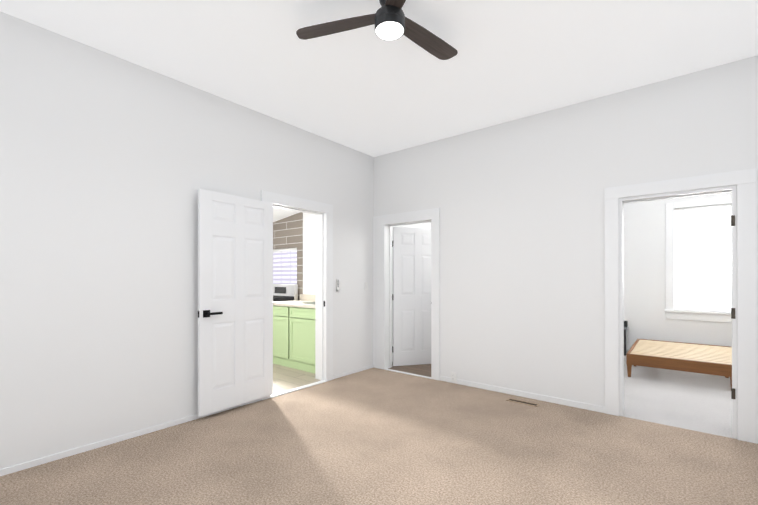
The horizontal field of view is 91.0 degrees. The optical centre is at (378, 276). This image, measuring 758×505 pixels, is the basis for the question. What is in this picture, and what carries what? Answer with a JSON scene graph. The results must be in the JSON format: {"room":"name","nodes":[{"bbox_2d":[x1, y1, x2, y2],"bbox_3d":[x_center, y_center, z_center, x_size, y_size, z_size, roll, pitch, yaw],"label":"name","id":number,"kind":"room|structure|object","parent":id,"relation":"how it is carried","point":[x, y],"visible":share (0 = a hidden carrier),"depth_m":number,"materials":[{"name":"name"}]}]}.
{"room":"empty bedroom","nodes":[
{"label":"empty bedroom","id":0,"kind":"room"},
{"bbox_2d":[0,11,430,468],"bbox_3d":[-0.990,-0.215,4.409,0.170,3.046,8.240,0,0,39],"label":"wall","id":1,"kind":"structure","parent":0,"point":[110,165],"depth_m":2.94,"materials":[{"name":"white paint"}]},
{"bbox_2d":[0,398,260,475],"bbox_3d":[-2.322,1.282,2.625,0.012,0.045,3.395,0,0,39],"label":"baseboard","id":2,"kind":"structure","parent":1,"relation":"attached to","point":[99,444],"depth_m":2.85,"materials":[{"name":"white paint"}]},
{"bbox_2d":[198,189,272,416],"bbox_3d":[-1.387,0.234,3.691,0.143,2.055,0.820,0,0,36],"label":"kitchen door","id":3,"kind":"structure","parent":1,"relation":"in","point":[235,300],"depth_m":3.63,"materials":[{"name":"white paint"}]},
{"bbox_2d":[261,190,332,400],"bbox_3d":[-0.990,0.197,4.401,0.217,2.222,1.039,0,0,39],"label":"door frame","id":4,"kind":"structure","parent":1,"relation":"attached to","point":[323,212],"depth_m":4.68,"materials":[{"name":"white paint"}]},
{"bbox_2d":[336,279,339,290],"bbox_3d":[-0.531,0.108,4.818,0.026,0.150,0.048,0,0,39],"label":"remote","id":5,"kind":"object","parent":1,"relation":"attached to","point":[337,287],"visible":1,"depth_m":4.81,"materials":[{"name":"white plastic"}]},
{"bbox_2d":[333,364,373,378],"bbox_3d":[-0.332,1.287,5.072,0.012,0.045,0.835,0,0,39],"label":"baseboard","id":6,"kind":"structure","parent":1,"relation":"attached to","point":[370,366],"depth_m":5.03,"materials":[{"name":"white paint"}]},
{"bbox_2d":[273,208,299,221],"bbox_3d":[-2.541,-1.062,5.040,3.030,0.431,3.320,0,0,39],"label":"ceiling","id":7,"kind":"structure","parent":0,"point":[279,214],"depth_m":6.16,"materials":[{"name":"white paint"}]},
{"bbox_2d":[273,364,320,393],"bbox_3d":[-2.475,1.339,4.982,3.200,0.060,3.320,0,0,39],"label":"floor","id":8,"kind":"structure","parent":0,"point":[285,378],"depth_m":4.79,"materials":[{"name":"tile"}]},
{"bbox_2d":[273,294,314,373],"bbox_3d":[-1.016,0.753,5.521,1.245,1.115,0.635,0,0,39],"label":"base cabinet","id":9,"kind":"object","parent":8,"relation":"on","point":[293,334],"visible":0.35,"depth_m":5.31,"materials":[{"name":"green wood"}]},
{"bbox_2d":[273,284,297,301],"bbox_3d":[-1.846,0.719,6.105,0.766,1.185,0.686,0,0,39],"label":"microwave","id":10,"kind":"object","parent":9,"relation":"on","point":[285,292],"visible":0.1,"depth_m":6.21,"materials":[{"name":"white"}]},
{"bbox_2d":[285,213,314,294],"bbox_3d":[-1.449,-0.211,6.516,3.200,3.046,0.350,0,0,39],"label":"wall","id":11,"kind":"structure","parent":0,"point":[308,253],"depth_m":6.04,"materials":[{"name":"white paint"}]},
{"bbox_2d":[273,248,296,283],"bbox_3d":[-1.648,-0.170,6.508,0.824,0.659,0.087,0,0,39],"label":"kitchen window","id":12,"kind":"structure","parent":11,"relation":"in","point":[284,266],"depth_m":6.51,"materials":[{"name":"white glass"}]},
{"bbox_2d":[273,212,302,299],"bbox_3d":[-1.964,0.063,6.704,1.824,2.500,0.007,0,0,39],"label":"wall tile","id":13,"kind":"structure","parent":11,"relation":"attached to","point":[287,232],"depth_m":6.28,"materials":[{"name":"tile"}]},
{"bbox_2d":[0,356,757,504],"bbox_3d":[1.682,1.335,2.826,5.970,0.060,8.820,0,0,39],"label":"floor","id":14,"kind":"structure","parent":0,"point":[374,436],"depth_m":2.74,"materials":[{"name":"beige carpet"}]},
{"bbox_2d":[506,398,539,406],"bbox_3d":[1.492,1.304,3.869,0.320,0.006,0.090,0,0,39],"label":"floor vent","id":15,"kind":"object","parent":14,"relation":"in","point":[523,402],"visible":1,"depth_m":3.86,"materials":[{"name":"beige metal"}]},
{"bbox_2d":[624,321,628,355],"bbox_3d":[3.986,1.035,6.445,0.530,0.555,0.273,0,0,39],"label":"heater","id":16,"kind":"object","parent":14,"relation":"on","point":[626,327],"visible":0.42,"depth_m":6.23,"materials":[{"name":"black metal"}]},
{"bbox_2d":[626,339,731,387],"bbox_3d":[4.511,1.157,4.831,2.030,0.305,1.560,0,0,39],"label":"bed","id":17,"kind":"object","parent":14,"relation":"on","point":[698,358],"visible":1,"depth_m":4.77,"materials":[{"name":"brown wood"}]},
{"bbox_2d":[0,0,757,156],"bbox_3d":[0.384,-1.789,3.907,9.400,0.100,9.250,0,0,39],"label":"ceiling","id":18,"kind":"structure","parent":0,"point":[366,90],"depth_m":2.89,"materials":[{"name":"white paint"}]},
{"bbox_2d":[296,0,457,59],"bbox_3d":[0.094,-1.611,2.378,1.119,0.263,1.052,0,0,39],"label":"fan","id":19,"kind":"object","parent":18,"relation":"hanging from","point":[390,20],"visible":1,"depth_m":2.35,"materials":[{"name":"black wood"}]},
{"bbox_2d":[388,362,430,376],"bbox_3d":[1.511,1.341,5.897,2.170,0.060,2.770,0,0,39],"label":"floor","id":20,"kind":"structure","parent":0,"point":[423,369],"depth_m":5.26,"materials":[{"name":"brown wood"}]},
{"bbox_2d":[374,55,757,406],"bbox_3d":[2.338,-0.216,3.636,5.970,3.046,0.300,0,0,39],"label":"wall","id":21,"kind":"structure","parent":0,"point":[520,203],"depth_m":3.90,"materials":[{"name":"white paint"}]},
{"bbox_2d":[373,208,439,379],"bbox_3d":[0.396,0.219,5.117,1.086,2.179,0.189,0,0,39],"label":"door frame","id":22,"kind":"structure","parent":21,"relation":"attached to","point":[382,225],"depth_m":5.28,"materials":[{"name":"white paint"}]},
{"bbox_2d":[392,227,430,365],"bbox_3d":[0.567,0.287,5.522,0.774,2.022,0.143,0,0,-15],"label":"hall door","id":23,"kind":"structure","parent":21,"relation":"in","point":[411,296],"depth_m":5.48,"materials":[{"name":"white paint"}]},
{"bbox_2d":[451,372,455,381],"bbox_3d":[0.915,1.231,4.575,0.072,0.116,0.009,0,0,39],"label":"electrical outlet plate","id":24,"kind":"object","parent":21,"relation":"attached to","point":[453,376],"visible":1,"depth_m":4.57,"materials":[{"name":"white plastic"}]},
{"bbox_2d":[440,376,604,412],"bbox_3d":[1.467,1.278,4.140,1.803,0.060,0.012,0,0,39],"label":"baseboard","id":25,"kind":"structure","parent":21,"relation":"attached to","point":[566,402],"depth_m":4.01,"materials":[{"name":"white paint"}]},
{"bbox_2d":[604,168,757,443],"bbox_3d":[2.664,0.229,3.368,1.032,2.154,0.337,0,0,39],"label":"door frame","id":26,"kind":"structure","parent":21,"relation":"attached to","point":[741,185],"depth_m":3.01,"materials":[{"name":"white paint"}]},
{"bbox_2d":[624,192,731,347],"bbox_3d":[5.352,-0.212,5.638,3.820,3.046,0.170,0,0,39],"label":"wall","id":27,"kind":"structure","parent":0,"point":[644,268],"depth_m":6.20,"materials":[{"name":"white paint"}]},
{"bbox_2d":[664,197,731,322],"bbox_3d":[5.102,-0.257,5.767,1.090,1.885,0.155,0,0,39],"label":"bedroom window","id":28,"kind":"structure","parent":27,"relation":"in","point":[698,262],"depth_m":5.83,"materials":[{"name":"white glass"}]}
]}

